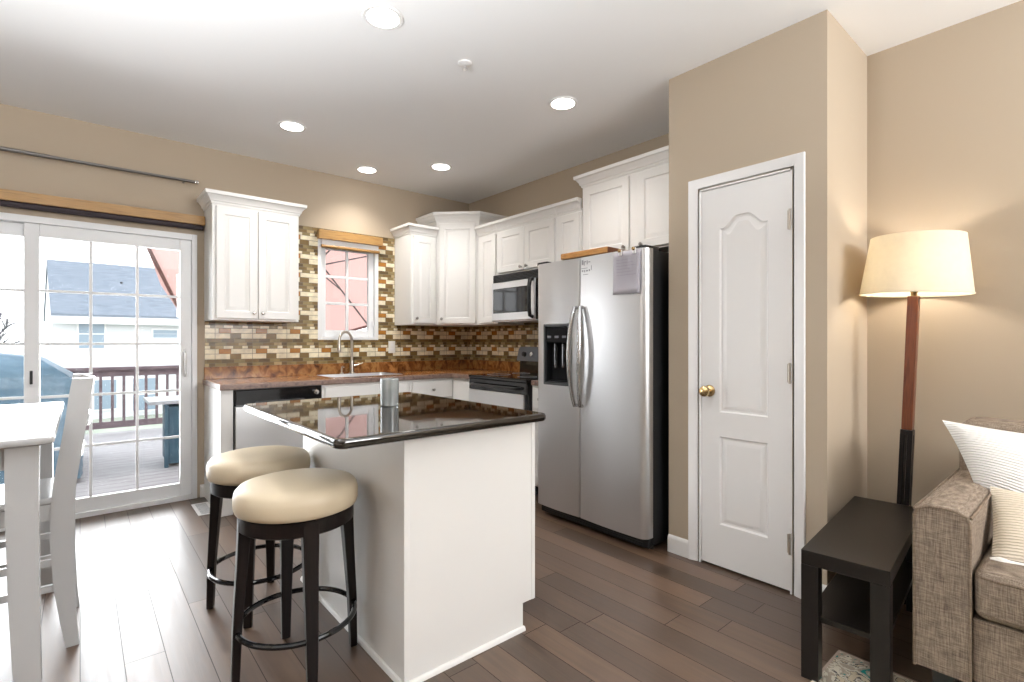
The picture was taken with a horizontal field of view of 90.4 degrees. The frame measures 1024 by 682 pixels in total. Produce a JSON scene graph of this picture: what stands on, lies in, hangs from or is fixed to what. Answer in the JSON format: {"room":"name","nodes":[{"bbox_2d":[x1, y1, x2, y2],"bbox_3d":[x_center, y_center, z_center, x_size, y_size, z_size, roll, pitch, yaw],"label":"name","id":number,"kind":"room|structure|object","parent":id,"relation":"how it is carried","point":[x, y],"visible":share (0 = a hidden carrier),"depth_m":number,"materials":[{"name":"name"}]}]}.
{"room":"kitchen","nodes":[
{"label":"kitchen","id":0,"kind":"room"},
{"bbox_2d":[0,103,468,497],"bbox_3d":[-2.680,-0.150,3.825,5.870,2.730,0.140,0,0,-40],"label":"wall","id":1,"kind":"structure","parent":0,"point":[333,202],"depth_m":3.84,"materials":[{"name":"beige paint"}]},
{"bbox_2d":[0,212,196,531],"bbox_3d":[-3.156,0.198,3.380,1.810,2.035,0.162,0,0,-40],"label":"door","id":2,"kind":"structure","parent":1,"relation":"in","point":[32,228],"depth_m":3.69,"materials":[{"name":"white plastic"}]},
{"bbox_2d":[0,288,23,399],"bbox_3d":[-3.509,0.198,3.131,0.730,1.775,0.010,0,0,-40],"label":"grille","id":3,"kind":"object","parent":2,"relation":"attached to","point":[1,289],"depth_m":3.32,"materials":[{"name":"white plastic"}]},
{"bbox_2d":[40,242,179,496],"bbox_3d":[-2.841,0.198,3.631,0.785,1.775,0.010,0,0,-40],"label":"grille","id":4,"kind":"object","parent":2,"relation":"attached to","point":[137,245],"depth_m":3.71,"materials":[{"name":"white plastic"}]},
{"bbox_2d":[0,146,198,184],"bbox_3d":[-3.284,-1.210,3.163,2.293,0.032,0.085,0,0,-40],"label":"curtain rod","id":5,"kind":"object","parent":1,"relation":"attached to","point":[2,148],"visible":1,"depth_m":3.46,"materials":[{"name":"silver metal"}]},
{"bbox_2d":[0,189,204,230],"bbox_3d":[-3.139,-0.905,3.293,1.983,0.104,0.073,0,0,-40],"label":"roller blind","id":6,"kind":"object","parent":1,"relation":"attached to","point":[8,198],"visible":1,"depth_m":3.49,"materials":[{"name":"brown wood"}]},
{"bbox_2d":[200,484,203,497],"bbox_3d":[-2.411,1.166,3.953,0.028,0.098,0.013,0,0,-40],"label":"baseboard","id":7,"kind":"structure","parent":1,"relation":"attached to","point":[201,485],"depth_m":3.95,"materials":[{"name":"white paint"}]},
{"bbox_2d":[197,188,306,322],"bbox_3d":[-2.050,-0.627,4.023,0.716,0.944,0.369,0,0,-40],"label":"upper cabinet","id":8,"kind":"object","parent":1,"relation":"attached to","point":[251,243],"visible":1,"depth_m":3.88,"materials":[{"name":"white paint"}]},
{"bbox_2d":[205,225,468,366],"bbox_3d":[-1.436,-0.404,4.786,2.528,1.212,0.008,0,0,-40],"label":"wall tile","id":9,"kind":"structure","parent":1,"relation":"attached to","point":[226,343],"depth_m":4.50,"materials":[{"name":"tile"}]},
{"bbox_2d":[388,341,394,352],"bbox_3d":[-1.179,0.060,4.992,0.072,0.116,0.008,0,0,-40],"label":"outlet plate","id":10,"kind":"object","parent":9,"relation":"attached to","point":[391,344],"visible":1,"depth_m":4.99,"materials":[{"name":"white plastic"}]},
{"bbox_2d":[318,239,377,339],"bbox_3d":[-1.552,-0.463,4.766,0.580,0.905,0.128,0,0,-40],"label":"window","id":11,"kind":"structure","parent":1,"relation":"in","point":[371,333],"depth_m":4.76,"materials":[{"name":"white plastic"}]},
{"bbox_2d":[317,229,382,253],"bbox_3d":[-1.487,-0.913,4.699,0.608,0.154,0.056,0,0,-40],"label":"window blind","id":12,"kind":"object","parent":11,"relation":"attached to","point":[330,239],"visible":1,"depth_m":4.67,"materials":[{"name":"brown wood"}]},
{"bbox_2d":[321,244,379,253],"bbox_3d":[-1.487,-0.850,4.702,0.555,0.028,0.027,0,0,-40],"label":"rolled shade","id":13,"kind":"object","parent":11,"relation":"attached to","point":[335,246],"depth_m":4.71,"materials":[{"name":"white wood"}]},
{"bbox_2d":[390,222,438,325],"bbox_3d":[-0.953,-0.627,4.955,0.330,0.944,0.369,0,0,-40],"label":"upper cabinet","id":14,"kind":"object","parent":1,"relation":"attached to","point":[415,244],"visible":1,"depth_m":4.86,"materials":[{"name":"white paint"}]},
{"bbox_2d":[416,211,506,326],"bbox_3d":[-0.513,-0.702,5.135,0.664,1.094,0.664,0,0,-40],"label":"upper cabinet","id":15,"kind":"object","parent":1,"relation":"attached to","point":[456,239],"visible":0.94,"depth_m":4.94,"materials":[{"name":"white paint"}]},
{"bbox_2d":[0,494,976,681],"bbox_3d":[-0.024,1.240,0.623,5.770,0.050,8.180,0,0,-40],"label":"floor","id":16,"kind":"structure","parent":0,"point":[605,607],"depth_m":2.22,"materials":[{"name":"brown wood"}]},
{"bbox_2d":[0,401,63,681],"bbox_3d":[-2.433,0.760,1.617,1.488,0.910,1.245,0,0,-40],"label":"dining table","id":17,"kind":"object","parent":16,"relation":"on","point":[28,431],"visible":0.92,"depth_m":1.61,"materials":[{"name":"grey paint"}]},
{"bbox_2d":[0,373,94,647],"bbox_3d":[-2.031,0.682,2.054,0.536,1.065,0.410,0,0,-40],"label":"dining chair","id":18,"kind":"object","parent":16,"relation":"on","point":[57,493],"visible":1,"depth_m":2.02,"materials":[{"name":"grey paint"}]},
{"bbox_2d":[191,502,209,515],"bbox_3d":[-2.232,1.212,3.675,0.110,0.006,0.310,0,0,-40],"label":"floor vent","id":19,"kind":"object","parent":16,"relation":"in","point":[203,508],"visible":0.81,"depth_m":3.67,"materials":[{"name":"white metal"}]},
{"bbox_2d":[204,385,232,516],"bbox_3d":[-2.175,0.777,3.756,0.079,0.875,0.613,0,0,-40],"label":"end panel","id":20,"kind":"object","parent":16,"relation":"on","point":[218,405],"visible":0.51,"depth_m":3.58,"materials":[{"name":"white paint"}]},
{"bbox_2d":[206,445,310,628],"bbox_3d":[-1.169,0.864,2.360,0.444,0.703,0.444,0,0,-13],"label":"bar stool","id":21,"kind":"object","parent":16,"relation":"on","point":[226,471],"visible":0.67,"depth_m":2.25,"materials":[{"name":"beige leather"}]},
{"bbox_2d":[206,445,310,485],"bbox_3d":[-1.169,0.565,2.360,0.434,0.105,0.434,0,0,-13],"label":"seat cushion","id":22,"kind":"object","parent":21,"relation":"on","point":[234,467],"depth_m":2.22,"materials":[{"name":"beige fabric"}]},
{"bbox_2d":[233,385,321,449],"bbox_3d":[-1.889,0.778,3.957,0.611,0.873,0.623,0,0,-40],"label":"dishwasher","id":23,"kind":"object","parent":16,"relation":"on","point":[249,429],"visible":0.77,"depth_m":3.66,"materials":[{"name":"white metal"}]},
{"bbox_2d":[230,468,357,681],"bbox_3d":[-0.806,0.864,1.911,0.444,0.703,0.444,0,0,-35],"label":"bar stool","id":24,"kind":"object","parent":16,"relation":"on","point":[285,506],"visible":1,"depth_m":1.77,"materials":[{"name":"beige"}]},
{"bbox_2d":[232,468,357,523],"bbox_3d":[-0.806,0.565,1.911,0.434,0.105,0.434,0,0,-35],"label":"seat cushion","id":25,"kind":"object","parent":24,"relation":"on","point":[303,495],"depth_m":1.77,"materials":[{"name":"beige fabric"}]},
{"bbox_2d":[321,380,408,397],"bbox_3d":[-1.371,0.777,4.414,0.765,0.875,0.653,0,0,-40],"label":"base cabinet","id":26,"kind":"object","parent":16,"relation":"on","point":[369,388],"visible":0.04,"depth_m":4.11,"materials":[{"name":"white paint"}]},
{"bbox_2d":[203,359,519,390],"bbox_3d":[-1.142,0.272,4.426,2.539,0.137,0.928,0,0,-40],"label":"countertop","id":27,"kind":"structure","parent":26,"relation":"on","point":[260,376],"depth_m":4.42,"materials":[{"name":"brown stone"}]},
{"bbox_2d":[337,331,362,372],"bbox_3d":[-1.486,0.101,4.635,0.064,0.388,0.269,0,0,36],"label":"faucet","id":28,"kind":"object","parent":27,"relation":"on","point":[352,364],"visible":0.99,"depth_m":4.64,"materials":[{"name":"silver metal"}]},
{"bbox_2d":[308,372,409,378],"bbox_3d":[-1.347,0.388,4.479,0.730,0.185,0.540,0,0,-40],"label":"sink","id":29,"kind":"object","parent":27,"relation":"in","point":[362,374],"visible":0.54,"depth_m":4.58,"materials":[{"name":"silver metal"}]},
{"bbox_2d":[300,422,534,681],"bbox_3d":[-0.477,0.775,2.384,0.658,0.880,1.079,0,0,-40],"label":"kitchen island","id":30,"kind":"object","parent":16,"relation":"on","point":[444,526],"visible":0.66,"depth_m":1.95,"materials":[{"name":"white paint"}]},
{"bbox_2d":[244,392,545,448],"bbox_3d":[-0.569,0.317,2.276,0.898,0.034,1.175,0,0,-40],"label":"island countertop","id":31,"kind":"structure","parent":30,"relation":"on","point":[347,422],"depth_m":2.02,"materials":[{"name":"black stone"}]},
{"bbox_2d":[380,378,398,406],"bbox_3d":[-0.569,0.237,2.360,0.086,0.125,0.086,0,0,-40],"label":"candle jar","id":32,"kind":"object","parent":31,"relation":"on","point":[389,387],"visible":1,"depth_m":2.32,"materials":[{"name":"silver metal"}]},
{"bbox_2d":[409,378,452,398],"bbox_3d":[-0.904,0.777,4.810,0.455,0.875,0.653,0,0,-40],"label":"base cabinet","id":33,"kind":"object","parent":16,"relation":"on","point":[441,387],"visible":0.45,"depth_m":4.59,"materials":[{"name":"white paint"}]},
{"bbox_2d":[453,378,470,400],"bbox_3d":[-0.218,0.777,4.814,0.629,0.875,0.318,0,0,-40],"label":"base cabinet","id":34,"kind":"object","parent":16,"relation":"on","point":[461,388],"visible":0.12,"depth_m":4.62,"materials":[{"name":"white paint"}]},
{"bbox_2d":[469,347,537,494],"bbox_3d":[0.097,0.625,4.367,0.714,1.140,0.757,0,0,-40],"label":"stove","id":35,"kind":"object","parent":16,"relation":"on","point":[508,389],"visible":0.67,"depth_m":4.19,"materials":[{"name":"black metal"}]},
{"bbox_2d":[470,382,520,389],"bbox_3d":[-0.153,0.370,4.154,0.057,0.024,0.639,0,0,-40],"label":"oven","id":36,"kind":"object","parent":35,"relation":"in","point":[478,385],"depth_m":4.14,"materials":[{"name":"black metal"}]},
{"bbox_2d":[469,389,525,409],"bbox_3d":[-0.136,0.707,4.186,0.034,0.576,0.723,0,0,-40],"label":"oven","id":37,"kind":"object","parent":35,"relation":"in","point":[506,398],"depth_m":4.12,"materials":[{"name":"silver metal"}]},
{"bbox_2d":[469,372,537,382],"bbox_3d":[0.116,0.306,4.383,0.665,0.027,0.757,0,0,-40],"label":"cooktop","id":38,"kind":"object","parent":35,"relation":"in","point":[508,377],"depth_m":4.25,"materials":[{"name":"black glass"}]},
{"bbox_2d":[532,385,537,486],"bbox_3d":[0.445,0.777,4.014,0.656,0.875,0.225,0,0,-40],"label":"base cabinet","id":39,"kind":"object","parent":16,"relation":"on","point":[534,388],"visible":0.1,"depth_m":3.86,"materials":[{"name":"white paint"}]},
{"bbox_2d":[531,380,537,385],"bbox_3d":[0.457,0.271,4.016,0.634,0.136,0.217,0,0,-40],"label":"countertop","id":40,"kind":"structure","parent":39,"relation":"on","point":[533,382],"depth_m":3.86,"materials":[{"name":"laminate"}]},
{"bbox_2d":[537,245,668,548],"bbox_3d":[0.717,0.332,3.448,0.810,1.767,0.915,0,0,-40],"label":"refrigerator","id":41,"kind":"object","parent":16,"relation":"on","point":[603,356],"visible":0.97,"depth_m":3.10,"materials":[{"name":"silver metal"}]},
{"bbox_2d":[581,260,591,274],"bbox_3d":[0.472,-0.468,3.217,0.003,0.095,0.089,0,0,-38],"label":"sticker","id":42,"kind":"object","parent":41,"relation":"attached to","point":[582,260],"visible":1,"depth_m":3.23,"materials":[{"name":"grey paper"}]},
{"bbox_2d":[561,246,622,259],"bbox_3d":[0.542,-0.573,3.388,0.223,0.040,0.405,0,0,-40],"label":"cutting board","id":43,"kind":"object","parent":41,"relation":"on","point":[585,253],"visible":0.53,"depth_m":3.29,"materials":[{"name":"brown wood"}]},
{"bbox_2d":[613,249,640,294],"bbox_3d":[0.665,-0.400,2.964,0.013,0.250,0.195,0,0,-40],"label":"paper sheet","id":44,"kind":"object","parent":41,"relation":"attached to","point":[626,267],"visible":1,"depth_m":2.96,"materials":[{"name":"grey paper"}]},
{"bbox_2d":[801,496,913,681],"bbox_3d":[1.449,0.984,2.064,0.262,0.462,0.885,0,0,44],"label":"table","id":45,"kind":"object","parent":16,"relation":"on","point":[867,542],"visible":0.83,"depth_m":1.83,"materials":[{"name":"black wood"}]},
{"bbox_2d":[820,559,911,638],"bbox_3d":[1.449,1.000,2.064,0.238,0.020,0.825,0,0,44],"label":"shelf","id":46,"kind":"object","parent":45,"relation":"attached to","point":[846,599],"depth_m":1.94,"materials":[{"name":"black wood"}]},
{"bbox_2d":[811,650,916,681],"bbox_3d":[1.444,1.213,0.626,1.520,0.004,2.292,0,0,-40],"label":"area rug","id":47,"kind":"object","parent":16,"relation":"on","point":[842,667],"visible":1,"depth_m":1.86,"materials":[{"name":"beige carpet"}]},
{"bbox_2d":[912,417,1023,681],"bbox_3d":[2.368,0.768,1.229,0.999,0.885,2.046,0,0,-40],"label":"sofa","id":48,"kind":"object","parent":47,"relation":"on","point":[968,605],"visible":0.74,"depth_m":1.62,"materials":[{"name":"beige fabric"}]},
{"bbox_2d":[942,420,1023,492],"bbox_3d":[1.873,0.511,1.886,0.406,0.380,0.208,0,0,33],"label":"throw pillow","id":49,"kind":"object","parent":48,"relation":"on","point":[992,457],"visible":0.77,"depth_m":1.90,"materials":[{"name":"white fabric"}]},
{"bbox_2d":[959,417,1023,470],"bbox_3d":[2.265,0.513,1.813,0.200,0.375,1.000,0,0,-40],"label":"sofa back","id":50,"kind":"object","parent":48,"relation":"on","point":[1011,425],"depth_m":2.08,"materials":[{"name":"beige fabric"}]},
{"bbox_2d":[975,545,1023,630],"bbox_3d":[1.994,0.783,1.491,0.750,0.155,0.860,0,0,-40],"label":"seat cushion","id":51,"kind":"object","parent":48,"relation":"on","point":[999,586],"depth_m":1.54,"materials":[{"name":"beige fabric"}]},
{"bbox_2d":[990,486,1023,565],"bbox_3d":[1.739,0.637,1.660,0.262,0.213,0.303,0,0,44],"label":"throw pillow","id":52,"kind":"object","parent":48,"relation":"on","point":[1007,505],"visible":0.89,"depth_m":1.71,"materials":[{"name":"beige fabric"}]},
{"bbox_2d":[859,230,975,603],"bbox_3d":[1.876,0.355,2.371,0.427,1.726,0.427,0,0,-22],"label":"floor lamp","id":53,"kind":"object","parent":16,"relation":"on","point":[913,265],"visible":0.78,"depth_m":2.29,"materials":[{"name":"white fabric"}]},
{"bbox_2d":[0,0,1020,203],"bbox_3d":[0.014,-1.565,0.655,5.870,0.100,8.180,0,0,-40],"label":"ceiling","id":54,"kind":"structure","parent":0,"point":[221,75],"depth_m":2.80,"materials":[{"name":"white paint"}]},
{"bbox_2d":[277,120,305,131],"bbox_3d":[-1.549,-1.510,3.579,0.188,0.008,0.188,0,0,-40],"label":"recessed light","id":55,"kind":"object","parent":54,"relation":"in","point":[288,125],"visible":1,"depth_m":3.57,"materials":[{"name":"white glass"}]},
{"bbox_2d":[356,166,377,173],"bbox_3d":[-1.281,-1.510,4.488,0.188,0.008,0.188,0,0,-40],"label":"recessed light","id":56,"kind":"object","parent":54,"relation":"in","point":[363,169],"visible":1,"depth_m":4.47,"materials":[{"name":"white glass"}]},
{"bbox_2d":[362,4,403,29],"bbox_3d":[-0.603,-1.510,2.375,0.188,0.008,0.188,0,0,-40],"label":"recessed light","id":57,"kind":"object","parent":54,"relation":"in","point":[379,16],"visible":1,"depth_m":2.36,"materials":[{"name":"white glass"}]},
{"bbox_2d":[430,163,451,170],"bbox_3d":[-0.617,-1.510,4.411,0.188,0.008,0.188,0,0,-40],"label":"recessed light","id":58,"kind":"object","parent":54,"relation":"in","point":[436,166],"visible":1,"depth_m":4.39,"materials":[{"name":"white glass"}]},
{"bbox_2d":[458,59,471,70],"bbox_3d":[-0.256,-1.496,2.768,0.076,0.036,0.076,0,0,-40],"label":"sprinkler head","id":59,"kind":"object","parent":54,"relation":"attached to","point":[465,63],"visible":1,"depth_m":2.76},
{"bbox_2d":[548,96,577,110],"bbox_3d":[0.324,-1.510,3.234,0.188,0.008,0.188,0,0,-40],"label":"recessed light","id":60,"kind":"object","parent":54,"relation":"in","point":[561,103],"visible":1,"depth_m":3.22,"materials":[{"name":"white glass"}]},
{"bbox_2d":[469,0,1023,505],"bbox_3d":[2.182,-0.150,2.498,0.180,2.730,8.180,0,0,-40],"label":"wall","id":61,"kind":"structure","parent":0,"point":[945,107],"depth_m":2.46,"materials":[{"name":"beige paint"}]},
{"bbox_2d":[474,221,523,325],"bbox_3d":[-0.124,-0.627,4.897,0.379,0.944,0.302,0,0,-40],"label":"upper cabinet","id":62,"kind":"object","parent":61,"relation":"attached to","point":[487,233],"visible":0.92,"depth_m":4.79,"materials":[{"name":"white paint"}]},
{"bbox_2d":[469,323,537,361],"bbox_3d":[0.156,0.056,4.859,0.008,0.482,1.942,0,0,-40],"label":"wall tile","id":63,"kind":"structure","parent":61,"relation":"attached to","point":[493,343],"depth_m":5.17,"materials":[{"name":"tile"}]},
{"bbox_2d":[494,204,556,274],"bbox_3d":[0.223,-0.853,4.489,0.379,0.492,0.764,0,0,-40],"label":"upper cabinet","id":64,"kind":"object","parent":61,"relation":"attached to","point":[527,239],"visible":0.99,"depth_m":4.35,"materials":[{"name":"white paint"}]},
{"bbox_2d":[492,269,537,322],"bbox_3d":[0.189,-0.385,4.461,0.463,0.424,0.757,0,0,-40],"label":"microwave","id":65,"kind":"object","parent":64,"relation":"attached to","point":[514,295],"visible":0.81,"depth_m":4.38,"materials":[{"name":"silver metal"}]},
{"bbox_2d":[553,197,582,260],"bbox_3d":[0.556,-0.627,4.097,0.379,0.944,0.262,0,0,-40],"label":"upper cabinet","id":66,"kind":"object","parent":61,"relation":"attached to","point":[569,212],"visible":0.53,"depth_m":3.98,"materials":[{"name":"white paint"}]},
{"bbox_2d":[573,145,668,252],"bbox_3d":[0.941,-0.940,3.640,0.384,0.639,1.007,0,0,-40],"label":"upper cabinet","id":67,"kind":"object","parent":61,"relation":"attached to","point":[626,202],"visible":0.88,"depth_m":3.55,"materials":[{"name":"white paint"}]},
{"bbox_2d":[669,10,833,594],"bbox_3d":[1.209,-0.150,2.662,0.090,2.730,0.820,0,0,-40],"label":"wall","id":68,"kind":"structure","parent":0,"point":[771,97],"depth_m":2.49,"materials":[{"name":"beige paint"}]},
{"bbox_2d":[668,534,687,557],"bbox_3d":[0.947,1.166,2.890,0.013,0.098,0.133,0,0,-40],"label":"baseboard","id":69,"kind":"structure","parent":68,"relation":"attached to","point":[676,545],"depth_m":2.89,"materials":[{"name":"white paint"}]},
{"bbox_2d":[699,171,790,590],"bbox_3d":[1.180,0.193,2.604,0.107,2.021,0.470,0,0,-40],"label":"door","id":70,"kind":"structure","parent":68,"relation":"in","point":[744,391],"depth_m":2.60,"materials":[{"name":"white paint"}]},
{"bbox_2d":[688,151,805,598],"bbox_3d":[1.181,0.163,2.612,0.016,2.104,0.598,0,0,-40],"label":"trim","id":71,"kind":"structure","parent":68,"relation":"attached to","point":[798,161],"depth_m":2.45,"materials":[{"name":"white paint"}]},
{"bbox_2d":[834,18,866,575],"bbox_3d":[1.464,-0.150,2.879,0.580,2.730,0.820,0,0,-40],"label":"wall","id":72,"kind":"structure","parent":0,"point":[850,62],"depth_m":2.53,"materials":[{"name":"beige paint"}]},
{"label":"outside","id":73,"kind":"structure","parent":0,"visible":0},
{"bbox_2d":[75,427,178,497],"bbox_3d":[-4.176,1.365,5.684,11.000,0.100,4.630,0,0,-40],"label":"floor","id":74,"kind":"structure","parent":73,"point":[113,466],"depth_m":5.37,"materials":[{"name":"grey wood"}]},
{"bbox_2d":[0,353,83,483],"bbox_3d":[-5.346,0.675,4.512,2.358,1.180,1.560,0,0,-40],"label":"covered grill","id":75,"kind":"object","parent":74,"relation":"on","point":[55,379],"visible":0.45,"depth_m":4.62,"materials":[{"name":"blue fabric"}]},
{"bbox_2d":[65,365,178,429],"bbox_3d":[-5.578,0.843,7.333,11.000,0.945,0.140,0,0,-40],"label":"deck railing","id":76,"kind":"object","parent":74,"relation":"on","point":[100,372],"visible":0.12,"depth_m":7.32,"materials":[{"name":"brown wood"}]},
{"bbox_2d":[143,395,178,467],"bbox_3d":[-3.559,0.950,5.637,0.820,0.730,0.600,0,0,-40],"label":"cart","id":77,"kind":"object","parent":74,"relation":"on","point":[170,404],"visible":0.38,"depth_m":5.31,"materials":[{"name":"blue stone"}]},
{"bbox_2d":[143,395,178,405],"bbox_3d":[-3.578,0.637,5.621,0.770,0.035,0.600,0,0,-40],"label":"shelf","id":78,"kind":"object","parent":77,"relation":"attached to","point":[159,400],"depth_m":5.33,"materials":[{"name":"grey"}]},
{"bbox_2d":[146,248,366,329],"bbox_3d":[-2.590,-0.515,6.442,3.438,3.660,2.404,0,0,-40],"label":"patio umbrella","id":79,"kind":"object","parent":74,"relation":"on","point":[165,262],"visible":0.05,"depth_m":7.19,"materials":[{"name":"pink fabric"}]},
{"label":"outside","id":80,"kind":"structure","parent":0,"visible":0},
{"bbox_2d":[85,414,162,433],"bbox_3d":[-24.638,4.115,44.419,140.000,0.200,80.400,0,0,-40],"label":"ground","id":81,"kind":"structure","parent":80,"point":[152,415],"depth_m":23.86,"materials":[{"name":"white snow"}]},
{"bbox_2d":[0,311,23,349],"bbox_3d":[-27.124,1.092,25.993,2.939,5.865,4.061,0,0,-40],"label":"bare tree","id":82,"kind":"object","parent":81,"relation":"on","point":[7,319],"visible":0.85,"depth_m":26.65,"materials":[{"name":"grey plant"}]},
{"bbox_2d":[43,259,178,418],"bbox_3d":[-20.751,-0.240,32.533,13.400,8.510,9.350,0,0,-44],"label":"house","id":83,"kind":"structure","parent":81,"relation":"on","point":[66,315],"depth_m":27.08,"materials":[{"name":"white"}]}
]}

